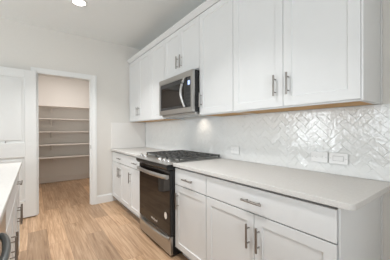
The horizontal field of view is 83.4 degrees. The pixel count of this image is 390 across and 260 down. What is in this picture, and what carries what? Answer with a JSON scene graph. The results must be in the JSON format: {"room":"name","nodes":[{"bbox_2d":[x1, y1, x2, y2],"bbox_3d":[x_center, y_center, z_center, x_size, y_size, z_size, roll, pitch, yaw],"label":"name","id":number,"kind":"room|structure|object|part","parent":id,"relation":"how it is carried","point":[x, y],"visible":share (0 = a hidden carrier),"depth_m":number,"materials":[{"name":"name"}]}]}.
{"room":"kitchen","nodes":[
{"label":"kitchen","id":0,"kind":"room"},
{"bbox_2d":[38,75,89,177],"bbox_3d":[-3.327,-0.155,5.386,2.420,2.767,0.100,0,0,-36],"label":"wall","id":1,"kind":"structure","parent":0,"point":[55,91],"depth_m":5.38,"materials":[{"name":"beige paint"}]},
{"bbox_2d":[39,105,88,112],"bbox_3d":[-3.206,-0.509,5.220,2.216,0.150,0.309,0,0,-36],"label":"shelf","id":2,"kind":"object","parent":1,"relation":"attached to","point":[50,107],"visible":0.32,"depth_m":5.27,"materials":[{"name":"white paint"}]},
{"bbox_2d":[39,118,88,124],"bbox_3d":[-3.205,-0.211,5.220,2.216,0.150,0.309,0,0,-36],"label":"shelf","id":3,"kind":"object","parent":1,"relation":"attached to","point":[50,120],"visible":0.32,"depth_m":5.26,"materials":[{"name":"white paint"}]},
{"bbox_2d":[39,143,88,149],"bbox_3d":[-3.204,0.386,5.221,2.216,0.150,0.309,0,0,-36],"label":"shelf","id":4,"kind":"object","parent":1,"relation":"attached to","point":[68,144],"visible":0.32,"depth_m":5.26,"materials":[{"name":"white paint"}]},
{"bbox_2d":[39,154,88,162],"bbox_3d":[-3.203,0.681,5.222,2.216,0.150,0.309,0,0,-36],"label":"shelf","id":5,"kind":"object","parent":1,"relation":"attached to","point":[82,155],"visible":0.32,"depth_m":5.21,"materials":[{"name":"white paint"}]},
{"bbox_2d":[39,131,88,137],"bbox_3d":[-3.204,0.087,5.221,2.216,0.150,0.309,0,0,-36],"label":"shelf","id":6,"kind":"object","parent":1,"relation":"attached to","point":[62,132],"visible":0.32,"depth_m":5.34,"materials":[{"name":"white paint"}]},
{"bbox_2d":[39,173,89,183],"bbox_3d":[-3.289,1.166,5.342,2.220,0.125,0.014,0,0,-36],"label":"baseboard","id":7,"kind":"structure","parent":1,"relation":"attached to","point":[86,175],"depth_m":5.38,"materials":[{"name":"white paint"}]},
{"bbox_2d":[0,18,144,200],"bbox_3d":[-3.022,-0.152,2.762,5.044,2.767,0.120,0,0,-36],"label":"wall","id":8,"kind":"structure","parent":0,"point":[24,46],"depth_m":3.65,"materials":[{"name":"beige paint"}]},
{"bbox_2d":[0,66,36,217],"bbox_3d":[-2.595,0.178,2.900,0.802,2.072,0.036,0,0,-41],"label":"door","id":9,"kind":"structure","parent":8,"relation":"in","point":[17,86],"depth_m":3.04,"materials":[{"name":"white paint"}]},
{"bbox_2d":[31,67,96,214],"bbox_3d":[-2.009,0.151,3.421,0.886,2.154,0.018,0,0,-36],"label":"trim","id":10,"kind":"structure","parent":8,"relation":"attached to","point":[93,78],"depth_m":3.64,"materials":[{"name":"white paint"}]},
{"bbox_2d":[97,193,112,203],"bbox_3d":[-1.546,1.158,3.762,0.266,0.135,0.015,0,0,-36],"label":"baseboard","id":11,"kind":"structure","parent":8,"relation":"attached to","point":[104,198],"depth_m":3.75,"materials":[{"name":"white paint"}]},
{"bbox_2d":[111,122,144,148],"bbox_3d":[-1.212,0.079,4.009,0.623,0.458,0.012,0,0,-36],"label":"side splash","id":12,"kind":"object","parent":8,"relation":"attached to","point":[123,135],"visible":0.91,"depth_m":3.99,"materials":[{"name":"white"}]},
{"bbox_2d":[0,0,205,49],"bbox_3d":[-0.876,-1.587,-0.063,5.164,0.100,6.975,0,0,-36],"label":"ceiling","id":13,"kind":"structure","parent":0,"point":[129,23],"depth_m":2.94,"materials":[{"name":"paint"}]},
{"bbox_2d":[70,0,87,6],"bbox_3d":[-1.385,-1.536,2.619,0.190,0.007,0.190,0,0,-36],"label":"recessed light","id":14,"kind":"object","parent":13,"relation":"in","point":[81,3],"visible":1,"depth_m":2.63,"materials":[{"name":"white paint"}]},
{"bbox_2d":[18,178,188,259],"bbox_3d":[-1.586,1.280,0.918,5.164,0.100,9.400,0,0,-36],"label":"floor","id":15,"kind":"structure","parent":0,"point":[66,226],"depth_m":2.70,"materials":[{"name":"brown wood"}]},
{"bbox_2d":[0,210,10,259],"bbox_3d":[-1.015,0.789,0.701,0.670,0.880,0.644,0,0,-36],"label":"dishwasher","id":16,"kind":"object","parent":15,"relation":"on","point":[5,243],"visible":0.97,"depth_m":0.87,"materials":[{"name":"grey metal"}]},
{"bbox_3d":[-0.795,0.743,0.862,0.029,0.761,0.640,0,0,-36],"label":"door","id":17,"kind":"part","parent":16,"relation":"part of","materials":[{"name":"silver metal"}]},
{"bbox_3d":[-0.697,0.443,0.784,0.056,0.027,0.382,0,0,-36],"label":"handle","id":18,"kind":"part","parent":16,"relation":"part of","materials":[{"name":"silver metal"}]},
{"bbox_2d":[6,188,18,259],"bbox_3d":[-1.371,0.788,1.176,0.659,0.882,0.534,0,0,-36],"label":"base cabinet","id":19,"kind":"object","parent":15,"relation":"on","point":[10,207],"visible":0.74,"depth_m":1.34,"materials":[{"name":"white paint"}]},
{"bbox_3d":[-1.059,0.824,1.230,0.019,0.601,0.249,0,0,-36],"label":"door","id":20,"kind":"part","parent":19,"relation":"part of","materials":[{"name":"white paint"}]},
{"bbox_3d":[-1.144,0.439,1.343,0.019,0.154,0.532,0,0,-36],"label":"drawer","id":21,"kind":"part","parent":19,"relation":"part of","materials":[{"name":"white paint"}]},
{"bbox_3d":[-1.218,0.824,1.446,0.019,0.601,0.279,0,0,-36],"label":"door","id":22,"kind":"part","parent":19,"relation":"part of","materials":[{"name":"white paint"}]},
{"bbox_3d":[-1.088,0.713,1.316,0.037,0.150,0.014,0,0,-36],"label":"handle","id":23,"kind":"part","parent":19,"relation":"part of","materials":[{"name":"silver metal"}]},
{"bbox_3d":[-1.135,0.713,1.381,0.037,0.150,0.014,0,0,-36],"label":"handle","id":24,"kind":"part","parent":19,"relation":"part of","materials":[{"name":"silver metal"}]},
{"bbox_2d":[14,174,22,259],"bbox_3d":[-1.750,0.788,1.692,0.659,0.882,0.738,0,0,-36],"label":"base cabinet","id":25,"kind":"object","parent":15,"relation":"on","point":[18,217],"visible":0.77,"depth_m":1.85,"materials":[{"name":"white paint"}]},
{"bbox_3d":[-1.412,0.824,1.710,0.019,0.601,0.366,0,0,-36],"label":"door","id":26,"kind":"part","parent":25,"relation":"part of","materials":[{"name":"white paint"}]},
{"bbox_3d":[-1.523,0.440,1.859,0.019,0.154,0.736,0,0,-36],"label":"drawer","id":27,"kind":"part","parent":25,"relation":"part of","materials":[{"name":"white paint"}]},
{"bbox_3d":[-1.631,0.824,2.009,0.019,0.601,0.366,0,0,-36],"label":"door","id":28,"kind":"part","parent":25,"relation":"part of","materials":[{"name":"white paint"}]},
{"bbox_3d":[-1.477,0.714,1.845,0.037,0.150,0.014,0,0,-36],"label":"handle","id":29,"kind":"part","parent":25,"relation":"part of","materials":[{"name":"silver metal"}]},
{"bbox_2d":[112,152,135,214],"bbox_3d":[-0.953,0.783,3.652,0.660,0.882,0.863,0,0,-36],"label":"base cabinet","id":30,"kind":"object","parent":15,"relation":"on","point":[121,162],"visible":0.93,"depth_m":3.43,"materials":[{"name":"white paint"}]},
{"bbox_3d":[-1.309,0.821,3.658,0.019,0.601,0.430,0,0,-36],"label":"door","id":31,"kind":"part","parent":30,"relation":"part of","materials":[{"name":"white paint"}]},
{"bbox_3d":[-1.182,0.436,3.484,0.019,0.154,0.861,0,0,-36],"label":"drawer","id":32,"kind":"part","parent":30,"relation":"part of","materials":[{"name":"white paint"}]},
{"bbox_3d":[-1.053,0.820,3.310,0.019,0.601,0.427,0,0,-36],"label":"door","id":33,"kind":"part","parent":30,"relation":"part of","materials":[{"name":"white paint"}]},
{"bbox_2d":[111,147,168,156],"bbox_3d":[-0.812,0.325,3.470,0.646,0.030,1.351,0,0,-36],"label":"countertop","id":34,"kind":"structure","parent":30,"relation":"on","point":[135,152],"depth_m":3.48,"materials":[{"name":"white stone"}]},
{"bbox_2d":[128,156,139,218],"bbox_3d":[-0.557,0.783,3.114,0.660,0.882,0.465,0,0,-36],"label":"base cabinet","id":35,"kind":"object","parent":15,"relation":"on","point":[134,174],"visible":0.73,"depth_m":2.98,"materials":[{"name":"white paint"}]},
{"bbox_3d":[-0.787,0.436,2.946,0.019,0.154,0.463,0,0,-36],"label":"drawer","id":36,"kind":"part","parent":35,"relation":"part of","materials":[{"name":"white paint"}]},
{"bbox_3d":[-0.785,0.820,2.946,0.019,0.601,0.463,0,0,-36],"label":"door","id":37,"kind":"part","parent":35,"relation":"part of","materials":[{"name":"white paint"}]},
{"bbox_2d":[136,150,220,255],"bbox_3d":[-0.228,0.745,2.582,0.714,0.958,0.798,0,0,-36],"label":"gas range","id":38,"kind":"object","parent":15,"relation":"on","point":[157,170],"visible":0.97,"depth_m":2.31,"materials":[{"name":"black metal"}]},
{"bbox_3d":[-0.491,0.447,2.389,0.063,0.041,0.731,0,0,-36],"label":"handle","id":39,"kind":"part","parent":38,"relation":"part of","materials":[{"name":"silver metal"}]},
{"bbox_3d":[-0.474,1.060,2.408,0.053,0.041,0.717,0,0,-36],"label":"handle","id":40,"kind":"part","parent":38,"relation":"part of","materials":[{"name":"silver metal"}]},
{"bbox_3d":[-0.464,0.420,2.409,0.004,0.059,0.750,0,0,-36],"label":"door trim","id":41,"kind":"part","parent":38,"relation":"part of","materials":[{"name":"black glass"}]},
{"bbox_3d":[-0.463,0.734,2.410,0.004,0.562,0.750,0,0,-36],"label":"door glass","id":42,"kind":"part","parent":38,"relation":"part of","materials":[{"name":"black glass"}]},
{"bbox_3d":[-0.453,0.312,2.416,0.104,0.028,0.772,0,0,-36],"label":"control panel","id":43,"kind":"part","parent":38,"relation":"part of","materials":[{"name":"silver metal"}]},
{"bbox_3d":[-0.448,1.115,2.420,0.030,0.176,0.758,0,0,-36],"label":"storage drawer","id":44,"kind":"part","parent":38,"relation":"part of","materials":[{"name":"silver metal"}]},
{"bbox_3d":[-0.449,0.703,2.420,0.030,0.633,0.758,0,0,-36],"label":"oven door","id":45,"kind":"part","parent":38,"relation":"part of","materials":[{"name":"black glass"}]},
{"bbox_2d":[148,154,220,162],"bbox_3d":[-0.176,0.321,2.620,0.582,0.044,0.798,0,0,-36],"label":"cooktop","id":46,"kind":"object","parent":38,"relation":"in","point":[206,157],"depth_m":2.38,"materials":[{"name":"black metal"}]},
{"bbox_2d":[175,168,209,259],"bbox_3d":[0.183,0.782,2.107,0.660,0.882,0.472,0,0,-36],"label":"base cabinet","id":47,"kind":"object","parent":15,"relation":"on","point":[190,187],"visible":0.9,"depth_m":1.92,"materials":[{"name":"white paint"}]},
{"bbox_3d":[-0.046,0.435,1.938,0.019,0.154,0.470,0,0,-36],"label":"drawer","id":48,"kind":"part","parent":47,"relation":"part of","materials":[{"name":"white paint"}]},
{"bbox_2d":[206,176,382,259],"bbox_3d":[0.607,0.782,1.530,0.660,0.882,0.950,0,0,-36],"label":"base cabinet","id":49,"kind":"object","parent":15,"relation":"on","point":[244,222],"visible":0.84,"depth_m":1.26,"materials":[{"name":"white paint"}]},
{"bbox_3d":[0.236,0.819,1.557,0.019,0.601,0.466,0,0,-36],"label":"door","id":50,"kind":"part","parent":49,"relation":"part of","materials":[{"name":"white paint"}]},
{"bbox_3d":[0.330,0.659,1.381,0.037,0.150,0.014,0,0,-36],"label":"handle","id":51,"kind":"part","parent":49,"relation":"part of","materials":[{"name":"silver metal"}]},
{"bbox_3d":[0.348,0.439,1.354,0.037,0.014,0.150,0,0,-36],"label":"handle","id":52,"kind":"part","parent":49,"relation":"part of","materials":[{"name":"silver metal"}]},
{"bbox_3d":[0.375,0.659,1.320,0.037,0.150,0.014,0,0,-36],"label":"handle","id":53,"kind":"part","parent":49,"relation":"part of","materials":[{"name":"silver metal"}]},
{"bbox_3d":[0.372,0.435,1.370,0.019,0.154,0.929,0,0,-36],"label":"drawer","id":54,"kind":"part","parent":49,"relation":"part of","materials":[{"name":"white paint"}]},
{"bbox_2d":[173,158,389,210],"bbox_3d":[0.486,0.324,1.705,0.646,0.030,1.484,0,0,-36],"label":"countertop","id":55,"kind":"structure","parent":49,"relation":"on","point":[349,193],"depth_m":1.34,"materials":[{"name":"white stone"}]},
{"bbox_3d":[0.512,0.819,1.181,0.019,0.601,0.459,0,0,-36],"label":"door","id":56,"kind":"part","parent":49,"relation":"part of","materials":[{"name":"white paint"}]},
{"bbox_3d":[0.903,0.781,1.169,0.611,0.882,0.018,0,0,-36],"label":"panel","id":57,"kind":"part","parent":49,"relation":"part of","materials":[{"name":"white paint"}]},
{"bbox_3d":[-0.414,0.787,-0.125,0.659,0.882,1.388,0,0,-36],"label":"base cabinet","id":58,"kind":"object","parent":15,"relation":"on","visible":0},
{"bbox_2d":[0,162,21,223],"bbox_3d":[-1.134,0.331,0.531,1.000,0.030,3.400,0,0,-36],"label":"countertop","id":59,"kind":"structure","parent":58,"relation":"on","point":[9,172],"depth_m":1.36,"materials":[{"name":"white stone"}]},
{"bbox_2d":[145,0,389,259],"bbox_3d":[1.125,-0.162,1.481,0.120,2.767,7.095,0,0,-36],"label":"wall","id":60,"kind":"structure","parent":0,"point":[386,3],"depth_m":1.33,"materials":[{"name":"beige paint"}]},
{"bbox_2d":[129,50,162,121],"bbox_3d":[-0.827,-0.696,3.733,0.352,1.065,0.883,0,0,-36],"label":"upper cabinet","id":61,"kind":"object","parent":60,"relation":"attached to","point":[139,69],"visible":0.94,"depth_m":3.60,"materials":[{"name":"white paint"}]},
{"bbox_3d":[-1.063,-0.697,3.836,0.019,1.049,0.436,0,0,-36],"label":"door","id":62,"kind":"part","parent":61,"relation":"part of","materials":[{"name":"white paint"}]},
{"bbox_3d":[-0.801,-0.698,3.479,0.019,1.049,0.441,0,0,-36],"label":"door","id":63,"kind":"part","parent":61,"relation":"part of","materials":[{"name":"white paint"}]},
{"bbox_2d":[150,40,183,120],"bbox_3d":[-0.431,-0.696,3.194,0.352,1.065,0.448,0,0,-36],"label":"upper cabinet","id":64,"kind":"object","parent":60,"relation":"attached to","point":[157,57],"visible":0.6,"depth_m":3.13,"materials":[{"name":"white paint"}]},
{"bbox_3d":[-0.535,-0.698,3.117,0.019,1.049,0.446,0,0,-36],"label":"door","id":65,"kind":"part","parent":64,"relation":"part of","materials":[{"name":"white paint"}]},
{"bbox_2d":[164,16,198,79],"bbox_3d":[-0.071,-0.946,2.703,0.352,0.567,0.762,0,0,-36],"label":"upper cabinet","id":66,"kind":"object","parent":60,"relation":"attached to","point":[181,48],"visible":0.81,"depth_m":2.57,"materials":[{"name":"white paint"}]},
{"bbox_3d":[-0.288,-0.947,2.780,0.019,0.551,0.379,0,0,-36],"label":"door","id":67,"kind":"part","parent":66,"relation":"part of","materials":[{"name":"white paint"}]},
{"bbox_2d":[159,69,201,117],"bbox_3d":[-0.120,-0.410,2.666,0.448,0.469,0.754,0,0,-36],"label":"microwave","id":68,"kind":"object","parent":66,"relation":"attached to","point":[178,94],"visible":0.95,"depth_m":2.48,"materials":[{"name":"silver metal"}]},
{"bbox_3d":[-0.261,-0.419,2.618,0.024,0.324,0.603,0,0,-36],"label":"door","id":69,"kind":"part","parent":68,"relation":"part of","materials":[{"name":"black glass"}]},
{"bbox_3d":[-0.134,-0.420,2.369,0.072,0.325,0.031,0,0,-20],"label":"handle","id":70,"kind":"part","parent":68,"relation":"part of","materials":[{"name":"silver metal"}]},
{"bbox_3d":[-0.058,-0.419,2.341,0.025,0.324,0.079,0,0,-36],"label":"control panel","id":71,"kind":"part","parent":68,"relation":"part of","materials":[{"name":"grey plastic"}]},
{"bbox_3d":[-0.062,-0.947,2.472,0.019,0.551,0.377,0,0,-36],"label":"door","id":72,"kind":"part","parent":66,"relation":"part of","materials":[{"name":"white paint"}]},
{"bbox_2d":[199,0,250,116],"bbox_3d":[0.300,-0.697,2.199,0.352,1.065,0.481,0,0,-36],"label":"upper cabinet","id":73,"kind":"object","parent":60,"relation":"attached to","point":[215,23],"visible":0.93,"depth_m":2.10,"materials":[{"name":"white paint"}]},
{"bbox_3d":[0.196,-0.698,2.122,0.019,1.049,0.479,0,0,-36],"label":"door","id":74,"kind":"part","parent":73,"relation":"part of","materials":[{"name":"white paint"}]},
{"bbox_2d":[145,104,389,181],"bbox_3d":[0.116,0.072,2.745,0.009,0.468,3.600,0,0,-36],"label":"tile backsplash","id":75,"kind":"structure","parent":60,"relation":"attached to","point":[284,139],"depth_m":1.78,"materials":[{"name":"white tile"}]},
{"bbox_2d":[231,146,238,153],"bbox_3d":[0.420,0.200,2.307,0.008,0.076,0.117,0,0,-36],"label":"wall outlet","id":76,"kind":"object","parent":75,"relation":"attached to","point":[234,149],"visible":1,"depth_m":2.30,"materials":[{"name":"white plastic"}]},
{"bbox_2d":[311,151,327,162],"bbox_3d":[0.921,0.192,1.625,0.008,0.076,0.117,0,0,-36],"label":"wall outlet","id":77,"kind":"object","parent":75,"relation":"attached to","point":[315,156],"visible":1,"depth_m":1.62,"materials":[{"name":"white plastic"}]},
{"bbox_2d":[329,152,347,164],"bbox_3d":[0.996,0.192,1.523,0.008,0.076,0.117,0,0,-36],"label":"wall outlet","id":78,"kind":"object","parent":75,"relation":"attached to","point":[336,158],"visible":1,"depth_m":1.52,"materials":[{"name":"white plastic"}]},
{"bbox_2d":[233,0,382,113],"bbox_3d":[0.727,-0.697,1.619,0.352,1.065,0.950,0,0,-36],"label":"upper cabinet","id":79,"kind":"object","parent":60,"relation":"attached to","point":[289,55],"visible":1,"depth_m":1.42,"materials":[{"name":"white paint"}]},
{"bbox_2d":[127,0,219,63],"bbox_3d":[-0.037,-1.257,2.651,0.354,0.053,3.575,0,0,-36],"label":"crown molding","id":80,"kind":"structure","parent":79,"relation":"on","point":[207,4],"depth_m":2.62,"materials":[{"name":"white paint"}]},
{"bbox_3d":[0.482,-0.699,1.734,0.019,1.049,0.474,0,0,-36],"label":"door","id":81,"kind":"part","parent":79,"relation":"part of","materials":[{"name":"white paint"}]},
{"bbox_3d":[0.568,-0.324,1.572,0.037,0.150,0.014,0,0,-36],"label":"handle","id":82,"kind":"part","parent":79,"relation":"part of","materials":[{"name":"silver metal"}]},
{"bbox_3d":[0.627,-0.324,1.491,0.037,0.150,0.014,0,0,-36],"label":"handle","id":83,"kind":"part","parent":79,"relation":"part of","materials":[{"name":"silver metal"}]},
{"bbox_3d":[0.758,-0.699,1.358,0.019,1.049,0.451,0,0,-36],"label":"door","id":84,"kind":"part","parent":79,"relation":"part of","materials":[{"name":"white paint"}]},
{"bbox_3d":[1.018,-0.698,1.255,0.314,1.065,0.018,0,0,-36],"label":"panel","id":85,"kind":"part","parent":79,"relation":"part of","materials":[{"name":"white paint"}]}
]}

